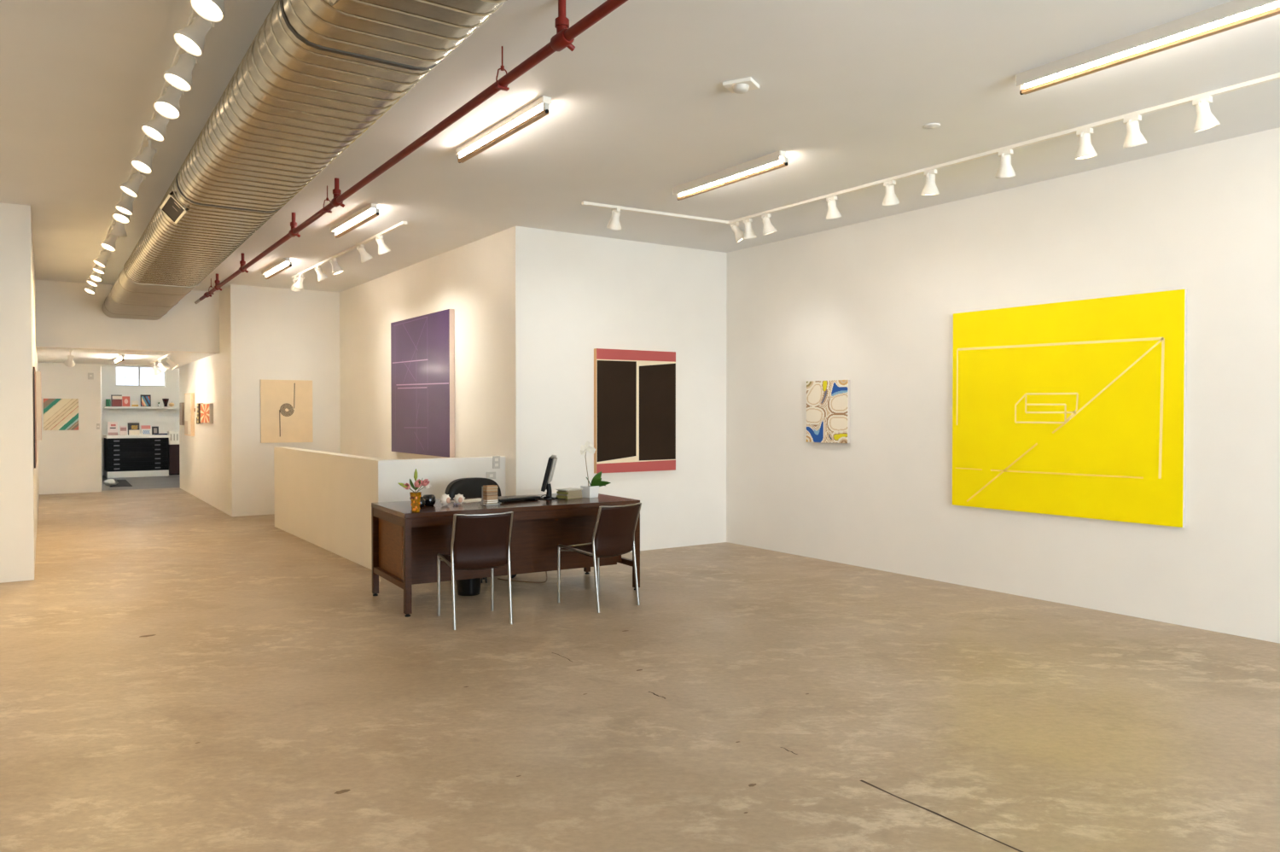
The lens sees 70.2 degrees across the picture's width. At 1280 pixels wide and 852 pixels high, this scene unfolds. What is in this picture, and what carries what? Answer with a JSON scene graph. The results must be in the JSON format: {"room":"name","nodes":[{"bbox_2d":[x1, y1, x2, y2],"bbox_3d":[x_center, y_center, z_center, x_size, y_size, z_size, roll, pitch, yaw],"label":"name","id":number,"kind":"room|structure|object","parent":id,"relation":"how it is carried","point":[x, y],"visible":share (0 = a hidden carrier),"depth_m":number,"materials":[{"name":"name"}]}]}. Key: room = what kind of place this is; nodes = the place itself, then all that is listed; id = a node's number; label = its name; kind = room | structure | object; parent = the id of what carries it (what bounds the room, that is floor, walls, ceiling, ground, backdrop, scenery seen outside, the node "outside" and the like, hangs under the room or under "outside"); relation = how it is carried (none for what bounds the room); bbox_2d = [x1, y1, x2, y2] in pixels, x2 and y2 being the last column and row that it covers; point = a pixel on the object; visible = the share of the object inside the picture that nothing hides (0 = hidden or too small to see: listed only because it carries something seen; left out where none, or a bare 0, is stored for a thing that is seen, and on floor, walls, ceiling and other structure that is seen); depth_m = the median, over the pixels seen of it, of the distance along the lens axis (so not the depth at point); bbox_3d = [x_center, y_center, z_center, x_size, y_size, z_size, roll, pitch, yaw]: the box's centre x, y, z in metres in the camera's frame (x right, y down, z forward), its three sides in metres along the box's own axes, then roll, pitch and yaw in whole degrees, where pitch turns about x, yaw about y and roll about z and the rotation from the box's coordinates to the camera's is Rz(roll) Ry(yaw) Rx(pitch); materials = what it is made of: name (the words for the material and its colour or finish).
{"room":"art gallery","nodes":[
{"label":"art gallery","id":0,"kind":"room"},
{"bbox_2d":[0,202,39,582],"bbox_3d":[-9.041,-0.325,11.081,3.006,3.174,9.900,-1,1,-34],"label":"wall","id":1,"kind":"structure","parent":0,"point":[19,478],"depth_m":7.68,"materials":[{"name":"white paint"}]},
{"bbox_2d":[33,366,36,468],"bbox_3d":[-5.779,-0.084,8.707,0.015,0.900,1.500,-1,1,-33],"label":"painting","id":2,"kind":"object","parent":1,"relation":"attached to","point":[34,369],"visible":1,"depth_m":8.08,"materials":[{"name":"black"}]},
{"bbox_2d":[35,371,41,440],"bbox_3d":[-7.762,-0.258,11.770,0.050,0.860,1.000,-1,1,-33],"label":"painting","id":3,"kind":"object","parent":1,"relation":"attached to","point":[37,373],"visible":0.93,"depth_m":11.35,"materials":[{"name":"beige fabric"}]},
{"bbox_2d":[99,366,102,482],"bbox_3d":[-11.030,-0.294,18.544,0.155,2.900,4.822,0,1,-30],"label":"wall","id":4,"kind":"structure","parent":0,"point":[100,366],"depth_m":18.02,"materials":[{"name":"white paint"}]},
{"bbox_2d":[37,362,180,494],"bbox_3d":[-9.582,-0.062,16.546,2.350,2.492,0.140,-1,1,-34],"label":"wall","id":5,"kind":"structure","parent":0,"point":[69,461],"depth_m":16.15,"materials":[{"name":"white paint"}]},
{"bbox_2d":[43,398,78,430],"bbox_3d":[-10.178,-0.204,16.026,0.520,0.552,0.042,-1,1,-34],"label":"painting","id":6,"kind":"object","parent":5,"relation":"attached to","point":[59,414],"visible":1,"depth_m":16.01,"materials":[{"name":"beige fabric"}]},
{"bbox_2d":[35,347,215,366],"bbox_3d":[-8.313,-1.144,14.618,2.500,0.114,4.450,-1,1,-34],"label":"ceiling","id":7,"kind":"structure","parent":0,"point":[43,354],"depth_m":14.15,"materials":[{"name":"white paint"}]},
{"bbox_2d":[64,349,75,366],"bbox_3d":[-7.978,-0.943,12.753,0.124,0.233,0.174,-1,1,-34],"label":"track spotlight","id":8,"kind":"object","parent":7,"relation":"attached to","point":[70,363],"visible":1,"depth_m":12.73,"materials":[{"name":"white metal"}]},
{"bbox_2d":[34,279,219,353],"bbox_3d":[-7.086,-1.494,12.666,2.340,0.882,0.150,-1,1,-34],"label":"wall header","id":9,"kind":"structure","parent":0,"point":[67,316],"depth_m":12.47,"materials":[{"name":"white paint"}]},
{"bbox_2d":[101,366,179,475],"bbox_3d":[-11.315,-0.335,21.404,2.750,2.900,0.250,-1,1,-34],"label":"wall","id":10,"kind":"structure","parent":0,"point":[166,420],"depth_m":21.12,"materials":[{"name":"white paint"}]},
{"bbox_2d":[103,406,175,408],"bbox_3d":[-11.499,-0.423,20.963,1.430,0.045,0.270,-1,1,-34],"label":"wall shelf","id":11,"kind":"object","parent":10,"relation":"attached to","point":[104,407],"visible":1,"depth_m":20.84,"materials":[{"name":"white wood"}]},
{"bbox_2d":[110,394,122,406],"bbox_3d":[-11.864,-0.573,20.662,0.210,0.265,0.067,-1,1,-34],"label":"book","id":12,"kind":"object","parent":11,"relation":"on","point":[116,400],"visible":1,"depth_m":20.65,"materials":[{"name":"red paper"}]},
{"bbox_2d":[140,394,151,406],"bbox_3d":[-11.383,-0.582,20.990,0.205,0.275,0.068,-1,1,-34],"label":"book","id":13,"kind":"object","parent":11,"relation":"on","point":[145,398],"visible":1,"depth_m":20.98,"materials":[{"name":"multicoloured paper"}]},
{"bbox_2d":[115,366,165,386],"bbox_3d":[-11.635,-1.203,21.223,1.030,0.560,0.050,-1,1,-34],"label":"window","id":14,"kind":"structure","parent":10,"relation":"in","point":[124,375],"depth_m":21.19,"materials":[{"name":"white glass"}]},
{"bbox_2d":[179,285,229,515],"bbox_3d":[-7.139,-0.381,14.978,0.162,3.174,5.596,-1,1,-33],"label":"wall","id":15,"kind":"structure","parent":0,"point":[204,456],"depth_m":14.01,"materials":[{"name":"white paint"}]},
{"bbox_2d":[179,402,184,424],"bbox_3d":[-8.414,-0.224,16.739,0.041,0.410,0.350,-1,1,-33],"label":"framed artwork","id":16,"kind":"object","parent":15,"relation":"attached to","point":[181,404],"visible":1,"depth_m":16.60,"materials":[{"name":"brown"}]},
{"bbox_2d":[184,392,194,436],"bbox_3d":[-7.820,-0.201,15.813,0.061,0.730,0.850,-1,1,-33],"label":"framed artwork","id":17,"kind":"object","parent":15,"relation":"attached to","point":[189,398],"visible":1,"depth_m":15.54,"materials":[{"name":"beige wood"}]},
{"bbox_2d":[184,394,190,434],"bbox_3d":[-7.845,-0.200,15.797,0.003,0.686,0.799,-1,1,-33],"label":"picture","id":18,"kind":"object","parent":17,"relation":"attached to","point":[187,397],"depth_m":15.80},
{"bbox_2d":[200,402,213,423],"bbox_3d":[-6.738,-0.195,14.167,0.051,0.305,0.990,-1,1,-33],"label":"framed artwork","id":19,"kind":"object","parent":15,"relation":"attached to","point":[206,410],"visible":1,"depth_m":13.96,"materials":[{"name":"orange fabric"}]},
{"bbox_2d":[200,403,209,422],"bbox_3d":[-6.758,-0.194,14.154,0.003,0.287,0.931,-1,1,-33],"label":"picture","id":20,"kind":"object","parent":19,"relation":"attached to","point":[204,408],"depth_m":14.11},
{"bbox_2d":[228,284,340,516],"bbox_3d":[-5.024,-0.351,12.938,1.469,3.174,0.160,-1,1,-34],"label":"wall","id":21,"kind":"structure","parent":0,"point":[275,333],"depth_m":12.74,"materials":[{"name":"white paint"}]},
{"bbox_2d":[260,379,312,442],"bbox_3d":[-4.981,-0.207,12.849,0.700,0.880,0.035,-1,1,-34],"label":"painting","id":22,"kind":"object","parent":21,"relation":"attached to","point":[286,405],"visible":1,"depth_m":12.83,"materials":[{"name":"beige fabric"}]},
{"bbox_2d":[273,446,505,570],"bbox_3d":[-2.929,0.776,10.076,1.240,1.000,4.000,-1,1,-34],"label":"wall","id":23,"kind":"structure","parent":0,"point":[323,499],"depth_m":8.87,"materials":[{"name":"white paint"}]},
{"bbox_2d":[492,455,500,468],"bbox_3d":[-1.371,0.346,8.704,0.075,0.120,0.011,-1,1,-34],"label":"wall outlet","id":24,"kind":"object","parent":23,"relation":"attached to","point":[496,459],"visible":1,"depth_m":8.70,"materials":[{"name":"white plastic"}]},
{"bbox_2d":[339,226,529,495],"bbox_3d":[-2.750,-0.324,11.032,0.150,3.174,5.851,-1,1,-34],"label":"wall","id":25,"kind":"structure","parent":0,"point":[485,281],"depth_m":9.52,"materials":[{"name":"white paint"}]},
{"bbox_2d":[390,308,454,457],"bbox_3d":[-2.530,-0.468,10.517,0.060,1.585,1.850,-1,1,-34],"label":"painting","id":26,"kind":"object","parent":25,"relation":"attached to","point":[422,347],"visible":1,"depth_m":10.34,"materials":[{"name":"purple paint"}]},
{"bbox_2d":[529,227,726,552],"bbox_3d":[-0.092,-0.301,9.398,2.408,3.174,0.160,-1,1,-34],"label":"wall","id":27,"kind":"structure","parent":0,"point":[588,293],"depth_m":9.34,"materials":[{"name":"white paint"}]},
{"bbox_2d":[593,348,675,473],"bbox_3d":[-0.040,-0.153,9.305,0.974,1.236,0.050,-1,1,-34],"label":"painting","id":28,"kind":"object","parent":27,"relation":"attached to","point":[635,390],"visible":1,"depth_m":9.26,"materials":[{"name":"black paint"}]},
{"bbox_2d":[0,474,1279,851],"bbox_3d":[-4.226,1.357,9.662,9.350,0.151,28.100,-1,1,-34],"label":"floor","id":29,"kind":"structure","parent":0,"point":[179,672],"depth_m":4.37,"materials":[{"name":"concrete"}]},
{"bbox_2d":[110,479,132,487],"bbox_3d":[-10.525,1.154,18.377,0.380,0.008,2.010,-1,1,-33],"label":"floor mat","id":30,"kind":"object","parent":29,"relation":"on","point":[121,482],"visible":0.79,"depth_m":18.01,"materials":[{"name":"black rubber"}]},
{"bbox_2d":[103,434,168,477],"bbox_3d":[-11.392,0.664,20.615,1.220,0.925,0.932,-1,1,-34],"label":"file","id":31,"kind":"object","parent":29,"relation":"on","point":[142,455],"visible":1,"depth_m":20.24,"materials":[{"name":"black metal"}]},
{"bbox_2d":[107,421,117,435],"bbox_3d":[-11.715,0.058,20.255,0.190,0.299,0.072,-1,1,-34],"label":"book","id":32,"kind":"object","parent":31,"relation":"on","point":[112,426],"visible":1,"depth_m":20.24,"materials":[{"name":"white paper"}]},
{"bbox_2d":[128,422,139,435],"bbox_3d":[-11.379,0.067,20.482,0.230,0.275,0.068,-1,1,-34],"label":"book","id":33,"kind":"object","parent":31,"relation":"on","point":[133,427],"visible":1,"depth_m":20.47,"materials":[{"name":"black paper"}]},
{"bbox_2d":[168,443,179,474],"bbox_3d":[-10.609,0.767,21.271,0.750,0.700,0.650,-1,1,-34],"label":"base cabinet","id":34,"kind":"object","parent":29,"relation":"on","point":[173,449],"visible":0.2,"depth_m":20.86,"materials":[{"name":"brown wood"}]},
{"bbox_2d":[167,430,179,444],"bbox_3d":[-10.724,0.270,21.033,0.300,0.300,0.303,-1,1,-34],"label":"file box","id":35,"kind":"object","parent":34,"relation":"on","point":[173,439],"visible":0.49,"depth_m":20.88,"materials":[{"name":"white cardboard"}]},
{"bbox_2d":[456,577,481,595],"bbox_3d":[-1.345,1.184,7.156,0.232,0.268,0.232,-1,1,-34],"label":"waste bin","id":36,"kind":"object","parent":29,"relation":"on","point":[468,586],"visible":0.35,"depth_m":7.08,"materials":[{"name":"black plastic"}]},
{"bbox_2d":[436,511,513,629],"bbox_3d":[-1.129,0.950,6.235,0.404,0.764,0.530,0,1,-25],"label":"chair","id":37,"kind":"object","parent":29,"relation":"on","point":[479,541],"visible":1,"depth_m":6.05,"materials":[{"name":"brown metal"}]},
{"bbox_2d":[444,477,516,582],"bbox_3d":[-1.376,0.882,7.868,0.581,0.849,0.622,-1,1,-38],"label":"office chair","id":38,"kind":"object","parent":29,"relation":"on","point":[469,487],"visible":0.17,"depth_m":7.95,"materials":[{"name":"black leather"}]},
{"bbox_2d":[371,493,639,616],"bbox_3d":[-1.045,0.956,7.206,1.906,0.722,0.894,0,1,-31],"label":"desk","id":39,"kind":"object","parent":29,"relation":"on","point":[406,544],"visible":0.81,"depth_m":6.96,"materials":[{"name":"brown wood"}]},
{"bbox_2d":[409,491,421,511],"bbox_3d":[-1.584,0.537,6.434,0.085,0.137,0.085,-1,1,-34],"label":"vase","id":40,"kind":"object","parent":39,"relation":"on","point":[415,497],"visible":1,"depth_m":6.41,"materials":[{"name":"orange glass"}]},
{"bbox_2d":[397,468,430,492],"bbox_3d":[-1.575,0.444,6.417,0.249,0.285,0.146,-1,1,-34],"label":"lily bouquet","id":41,"kind":"object","parent":40,"relation":"in","point":[418,483],"visible":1,"depth_m":6.41,"materials":[{"name":"pink plant"}]},
{"bbox_2d":[420,494,436,506],"bbox_3d":[-1.598,0.560,6.888,0.101,0.079,0.117,-1,1,-34],"label":"glass ornament","id":42,"kind":"object","parent":39,"relation":"on","point":[430,499],"visible":0.8,"depth_m":6.84,"materials":[{"name":"black glass"}]},
{"bbox_2d":[440,493,450,505],"bbox_3d":[-1.468,0.553,6.873,0.079,0.089,0.072,0,1,-8],"label":"seashell","id":43,"kind":"object","parent":39,"relation":"on","point":[445,499],"visible":1,"depth_m":6.85,"materials":[{"name":"white"}]},
{"bbox_2d":[477,486,501,506],"bbox_3d":[-1.141,0.529,6.917,0.174,0.140,0.098,-1,1,-40],"label":"tray","id":44,"kind":"object","parent":39,"relation":"on","point":[482,487],"visible":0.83,"depth_m":6.92,"materials":[{"name":"grey plastic"}]},
{"bbox_2d":[482,499,498,504],"bbox_3d":[-1.135,0.576,6.920,0.096,0.034,0.064,-1,1,-40],"label":"block","id":45,"kind":"object","parent":44,"relation":"in","point":[493,501],"visible":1,"depth_m":6.90,"materials":[{"name":"white paper"}]},
{"bbox_2d":[482,494,498,500],"bbox_3d":[-1.136,0.543,6.918,0.096,0.031,0.063,-1,1,-40],"label":"block","id":46,"kind":"object","parent":45,"relation":"on","point":[494,497],"visible":0.99,"depth_m":6.89,"materials":[{"name":"beige"}]},
{"bbox_2d":[482,491,497,495],"bbox_3d":[-1.136,0.513,6.918,0.096,0.027,0.065,-1,1,-40],"label":"block","id":47,"kind":"object","parent":46,"relation":"on","point":[490,493],"visible":0.99,"depth_m":6.89,"materials":[{"name":"brown wood"}]},
{"bbox_2d":[482,484,498,492],"bbox_3d":[-1.135,0.475,6.918,0.095,0.047,0.064,-1,1,-40],"label":"block","id":48,"kind":"object","parent":47,"relation":"on","point":[487,488],"visible":1,"depth_m":6.89,"materials":[{"name":"beige wood"}]},
{"bbox_2d":[497,494,540,502],"bbox_3d":[-0.996,0.577,7.229,0.400,0.037,0.160,-1,1,-44],"label":"keyboard","id":49,"kind":"object","parent":39,"relation":"on","point":[526,497],"visible":0.86,"depth_m":7.19,"materials":[{"name":"black plastic"}]},
{"bbox_2d":[537,454,558,499],"bbox_3d":[-0.765,0.414,7.435,0.192,0.356,0.380,0,1,-2],"label":"computer monitor","id":50,"kind":"object","parent":39,"relation":"on","point":[546,485],"visible":0.87,"depth_m":7.29,"materials":[{"name":"black plastic"}]},
{"bbox_2d":[579,441,610,497],"bbox_3d":[-0.390,0.356,7.542,0.262,0.469,0.176,0,1,-17],"label":"potted orchid","id":51,"kind":"object","parent":39,"relation":"on","point":[591,490],"visible":1,"depth_m":7.52,"materials":[{"name":"white plant"}]},
{"bbox_2d":[557,501,641,612],"bbox_3d":[-0.294,0.943,6.762,0.404,0.764,0.530,-1,1,-43],"label":"chair","id":52,"kind":"object","parent":29,"relation":"on","point":[613,533],"visible":1,"depth_m":6.62,"materials":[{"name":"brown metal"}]},
{"bbox_2d":[0,0,1279,291],"bbox_3d":[-1.471,-1.909,5.563,9.350,0.150,18.300,-1,1,-34],"label":"ceiling","id":53,"kind":"structure","parent":0,"point":[641,108],"depth_m":5.38,"materials":[{"name":"white paint"}]},
{"bbox_2d":[92,10,197,273],"bbox_3d":[-2.788,-1.816,5.274,0.042,0.028,15.944,-1,1,-33],"label":"track","id":54,"kind":"object","parent":53,"relation":"attached to","point":[180,50],"visible":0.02,"depth_m":5.30,"materials":[{"name":"white metal"}]},
{"bbox_2d":[93,249,110,267],"bbox_3d":[-5.511,-1.744,9.337,0.159,0.240,0.124,-1,1,-34],"label":"track spotlight","id":55,"kind":"object","parent":54,"relation":"hanging from","point":[101,260],"visible":0.87,"depth_m":9.32,"materials":[{"name":"white metal"}]},
{"bbox_2d":[100,224,118,251],"bbox_3d":[-4.878,-1.730,8.386,0.148,0.240,0.134,-1,1,-34],"label":"track spotlight","id":56,"kind":"object","parent":54,"relation":"hanging from","point":[108,244],"visible":0.81,"depth_m":8.38,"materials":[{"name":"white metal"}]},
{"bbox_2d":[110,220,127,237],"bbox_3d":[-4.426,-1.721,7.741,0.124,0.240,0.150,-1,1,-34],"label":"track spotlight","id":57,"kind":"object","parent":54,"relation":"hanging from","point":[119,229],"visible":0.62,"depth_m":7.71,"materials":[{"name":"white metal"}]},
{"bbox_2d":[112,192,129,223],"bbox_3d":[-4.053,-1.713,7.148,0.124,0.240,0.148,0,1,27],"label":"track spotlight","id":58,"kind":"object","parent":54,"relation":"hanging from","point":[118,216],"visible":0.55,"depth_m":7.13,"materials":[{"name":"white metal"}]},
{"bbox_2d":[114,193,136,215],"bbox_3d":[-3.859,-1.708,6.842,0.147,0.240,0.124,-1,1,-34],"label":"track spotlight","id":59,"kind":"object","parent":54,"relation":"hanging from","point":[125,206],"visible":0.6,"depth_m":6.83,"materials":[{"name":"white metal"}]},
{"bbox_2d":[119,170,145,197],"bbox_3d":[-3.502,-1.700,6.289,0.159,0.240,0.124,-1,1,-34],"label":"track spotlight","id":60,"kind":"object","parent":54,"relation":"hanging from","point":[130,187],"visible":0.85,"depth_m":6.28,"materials":[{"name":"white metal"}]},
{"bbox_2d":[130,134,157,174],"bbox_3d":[-3.073,-1.691,5.648,0.148,0.240,0.134,-1,1,-34],"label":"track spotlight","id":61,"kind":"object","parent":54,"relation":"hanging from","point":[142,163],"visible":0.95,"depth_m":5.64,"materials":[{"name":"white metal"}]},
{"bbox_2d":[140,95,169,141],"bbox_3d":[-2.638,-1.682,4.981,0.155,0.240,0.126,-1,1,-34],"label":"track spotlight","id":62,"kind":"object","parent":54,"relation":"hanging from","point":[154,129],"visible":0.62,"depth_m":4.96,"materials":[{"name":"white metal"}]},
{"bbox_2d":[153,86,183,119],"bbox_3d":[-2.369,-1.676,4.593,0.124,0.240,0.148,0,1,27],"label":"track spotlight","id":63,"kind":"object","parent":54,"relation":"hanging from","point":[167,106],"visible":0.88,"depth_m":4.58,"materials":[{"name":"white metal"}]},
{"bbox_2d":[162,52,197,91],"bbox_3d":[-2.109,-1.670,4.186,0.147,0.240,0.124,-1,1,-34],"label":"track spotlight","id":64,"kind":"object","parent":54,"relation":"hanging from","point":[179,76],"visible":0.89,"depth_m":4.18,"materials":[{"name":"white metal"}]},
{"bbox_2d":[172,15,214,56],"bbox_3d":[-1.851,-1.665,3.784,0.159,0.240,0.124,-1,1,-34],"label":"track spotlight","id":65,"kind":"object","parent":54,"relation":"hanging from","point":[190,38],"visible":0.85,"depth_m":3.77,"materials":[{"name":"white metal"}]},
{"bbox_2d":[189,0,225,23],"bbox_3d":[-1.620,-1.660,3.443,0.148,0.240,0.134,-1,1,-34],"label":"track spotlight","id":66,"kind":"object","parent":54,"relation":"hanging from","point":[210,10],"visible":1,"depth_m":3.43,"materials":[{"name":"white metal"}]},
{"bbox_2d":[261,257,291,279],"bbox_3d":[-4.319,-1.863,10.823,0.075,0.092,1.224,-1,1,-34],"label":"fluorescent light","id":67,"kind":"object","parent":53,"relation":"attached to","point":[285,260],"visible":1,"depth_m":10.73,"materials":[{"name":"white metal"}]},
{"bbox_2d":[101,0,507,319],"bbox_3d":[-2.150,-1.593,5.132,0.759,0.467,17.858,-1,1,-33],"label":"air duct","id":68,"kind":"object","parent":53,"relation":"hanging from","point":[316,75],"visible":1,"depth_m":4.05,"materials":[{"name":"metal"}]},
{"bbox_2d":[159,191,189,224],"bbox_3d":[-3.061,-1.436,6.001,0.129,0.129,0.500,-1,1,-34],"label":"register","id":69,"kind":"object","parent":68,"relation":"attached to","point":[171,206],"depth_m":5.99,"materials":[{"name":"silver metal"}]},
{"bbox_2d":[291,221,407,278],"bbox_3d":[-3.302,-1.884,10.032,0.047,0.028,4.092,-1,1,-34],"label":"track","id":70,"kind":"object","parent":53,"relation":"attached to","point":[403,223],"visible":0.91,"depth_m":9.53,"materials":[{"name":"white metal"}]},
{"bbox_2d":[293,273,304,289],"bbox_3d":[-4.272,-1.803,11.429,0.124,0.182,0.159,-1,1,-34],"label":"track spotlight","id":71,"kind":"object","parent":70,"relation":"hanging from","point":[299,284],"visible":1,"depth_m":11.39,"materials":[{"name":"white metal"}]},
{"bbox_2d":[314,265,328,281],"bbox_3d":[-3.766,-1.793,10.777,0.155,0.182,0.124,-1,1,-34],"label":"track spotlight","id":72,"kind":"object","parent":70,"relation":"hanging from","point":[321,276],"visible":1,"depth_m":10.73,"materials":[{"name":"white metal"}]},
{"bbox_2d":[330,257,343,274],"bbox_3d":[-3.401,-1.786,10.229,0.144,0.182,0.125,-1,1,-34],"label":"track spotlight","id":73,"kind":"object","parent":70,"relation":"hanging from","point":[336,269],"visible":1,"depth_m":10.20,"materials":[{"name":"white metal"}]},
{"bbox_2d":[356,244,372,262],"bbox_3d":[-2.848,-1.774,9.430,0.160,0.182,0.124,-1,1,-34],"label":"track spotlight","id":74,"kind":"object","parent":70,"relation":"hanging from","point":[365,256],"visible":1,"depth_m":9.39,"materials":[{"name":"white metal"}]},
{"bbox_2d":[375,235,390,254],"bbox_3d":[-2.528,-1.767,8.952,0.152,0.182,0.124,-1,1,-34],"label":"track spotlight","id":75,"kind":"object","parent":70,"relation":"hanging from","point":[382,247],"visible":1,"depth_m":8.91,"materials":[{"name":"white metal"}]},
{"bbox_2d":[330,203,379,238],"bbox_3d":[-2.562,-1.824,8.148,0.075,0.092,1.224,-1,1,-34],"label":"fluorescent light","id":76,"kind":"object","parent":53,"relation":"attached to","point":[371,206],"visible":1,"depth_m":8.07,"materials":[{"name":"white metal"}]},
{"bbox_2d":[194,0,628,303],"bbox_3d":[-1.457,-1.729,5.599,0.096,0.210,17.843,-1,1,-33],"label":"pipe","id":77,"kind":"object","parent":53,"relation":"hanging from","point":[565,35],"visible":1,"depth_m":4.65,"materials":[{"name":"red metal"}]},
{"bbox_2d":[455,95,551,162],"bbox_3d":[-0.857,-1.787,5.559,0.054,0.092,1.224,-1,1,-34],"label":"fluorescent light","id":78,"kind":"object","parent":53,"relation":"attached to","point":[539,108],"visible":1,"depth_m":5.46,"materials":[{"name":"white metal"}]},
{"bbox_2d":[581,201,728,224],"bbox_3d":[0.162,-1.855,7.958,1.503,0.028,0.044,0,1,-31],"label":"track","id":79,"kind":"object","parent":53,"relation":"attached to","point":[583,203],"visible":1,"depth_m":7.93,"materials":[{"name":"white metal"}]},
{"bbox_2d":[606,207,621,230],"bbox_3d":[-0.209,-1.750,7.770,0.124,0.182,0.158,-1,1,-34],"label":"track spotlight","id":80,"kind":"object","parent":79,"relation":"hanging from","point":[613,224],"visible":1,"depth_m":7.73,"materials":[{"name":"white metal"}]},
{"bbox_2d":[672,150,788,200],"bbox_3d":[0.625,-1.802,6.614,0.078,0.092,1.224,-1,1,-34],"label":"fluorescent light","id":81,"kind":"object","parent":53,"relation":"attached to","point":[775,156],"visible":1,"depth_m":6.53,"materials":[{"name":"white metal"}]},
{"bbox_2d":[722,76,759,93],"bbox_3d":[0.540,-1.799,4.854,0.160,0.048,0.140,0,1,27],"label":"smoke detector","id":82,"kind":"object","parent":53,"relation":"attached to","point":[741,85],"visible":1,"depth_m":4.82,"materials":[{"name":"white plastic"}]},
{"bbox_2d":[727,72,1279,225],"bbox_3d":[2.927,-1.816,5.271,0.042,0.028,7.512,-1,1,-34],"label":"track","id":83,"kind":"object","parent":53,"relation":"attached to","point":[1277,76],"visible":1,"depth_m":5.81,"materials":[{"name":"white metal"}]},
{"bbox_2d":[730,221,744,243],"bbox_3d":[0.905,-1.758,8.296,0.159,0.181,0.123,0,1,-9],"label":"track spotlight","id":84,"kind":"object","parent":83,"relation":"attached to","point":[738,232],"visible":0.77,"depth_m":8.27,"materials":[{"name":"white metal"}]},
{"bbox_2d":[742,218,756,238],"bbox_3d":[0.977,-1.757,8.175,0.133,0.180,0.124,-1,1,-34],"label":"track spotlight","id":85,"kind":"object","parent":83,"relation":"hanging from","point":[748,233],"visible":1,"depth_m":8.13,"materials":[{"name":"white metal"}]},
{"bbox_2d":[761,213,776,235],"bbox_3d":[1.128,-1.754,7.958,0.137,0.181,0.124,-1,1,-34],"label":"track spotlight","id":86,"kind":"object","parent":83,"relation":"hanging from","point":[769,228],"visible":1,"depth_m":7.92,"materials":[{"name":"white metal"}]},
{"bbox_2d":[826,195,841,219],"bbox_3d":[1.553,-1.745,7.334,0.139,0.181,0.124,-1,1,-34],"label":"track spotlight","id":87,"kind":"object","parent":83,"relation":"hanging from","point":[833,212],"visible":1,"depth_m":7.29,"materials":[{"name":"white metal"}]},
{"bbox_2d":[882,180,899,205],"bbox_3d":[1.882,-1.738,6.854,0.143,0.182,0.132,-1,1,-34],"label":"track spotlight","id":88,"kind":"object","parent":83,"relation":"hanging from","point":[890,199],"visible":1,"depth_m":6.81,"materials":[{"name":"white metal"}]},
{"bbox_2d":[920,168,939,195],"bbox_3d":[2.080,-1.736,6.534,0.124,0.177,0.124,-1,1,-34],"label":"track spotlight","id":89,"kind":"object","parent":83,"relation":"hanging from","point":[930,188],"visible":1,"depth_m":6.49,"materials":[{"name":"white metal"}]},
{"bbox_2d":[995,148,1015,178],"bbox_3d":[2.425,-1.726,6.051,0.139,0.182,0.132,-1,1,-34],"label":"track spotlight","id":90,"kind":"object","parent":83,"relation":"hanging from","point":[1005,170],"visible":1,"depth_m":6.01,"materials":[{"name":"white metal"}]},
{"bbox_2d":[1074,127,1097,159],"bbox_3d":[2.729,-1.723,5.579,0.124,0.174,0.124,-1,1,-34],"label":"track spotlight","id":91,"kind":"object","parent":83,"relation":"hanging from","point":[1085,149],"visible":1,"depth_m":5.54,"materials":[{"name":"white metal"}]},
{"bbox_2d":[1122,114,1146,148],"bbox_3d":[2.901,-1.717,5.346,0.134,0.179,0.124,-1,1,-34],"label":"track spotlight","id":92,"kind":"object","parent":83,"relation":"hanging from","point":[1134,136],"visible":1,"depth_m":5.31,"materials":[{"name":"white metal"}]},
{"bbox_2d":[1192,95,1220,132],"bbox_3d":[3.120,-1.713,5.020,0.130,0.179,0.124,-1,1,-34],"label":"track spotlight","id":93,"kind":"object","parent":83,"relation":"hanging from","point":[1206,119],"visible":1,"depth_m":4.99,"materials":[{"name":"white metal"}]},
{"bbox_2d":[1015,0,1279,94],"bbox_3d":[2.319,-1.769,4.247,0.078,0.092,1.224,-1,1,-34],"label":"fluorescent light","id":94,"kind":"object","parent":53,"relation":"attached to","point":[1234,7],"visible":1,"depth_m":4.18,"materials":[{"name":"white metal"}]},
{"bbox_2d":[726,127,1279,643],"bbox_3d":[4.187,-0.244,5.386,0.160,3.174,11.607,-1,1,-34],"label":"wall","id":95,"kind":"structure","parent":0,"point":[872,304],"depth_m":7.11,"materials":[{"name":"white paint"}]},
{"bbox_2d":[806,379,849,442],"bbox_3d":[1.797,-0.138,8.727,0.036,0.592,0.538,-1,1,-34],"label":"painting","id":96,"kind":"object","parent":95,"relation":"attached to","point":[828,402],"visible":1,"depth_m":8.70,"materials":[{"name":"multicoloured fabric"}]},
{"bbox_2d":[952,289,1186,527],"bbox_3d":[3.108,-0.127,6.799,0.035,1.580,1.812,-1,1,-34],"label":"painting","id":97,"kind":"object","parent":95,"relation":"attached to","point":[1074,408],"visible":1,"depth_m":6.66,"materials":[{"name":"yellow paint"}]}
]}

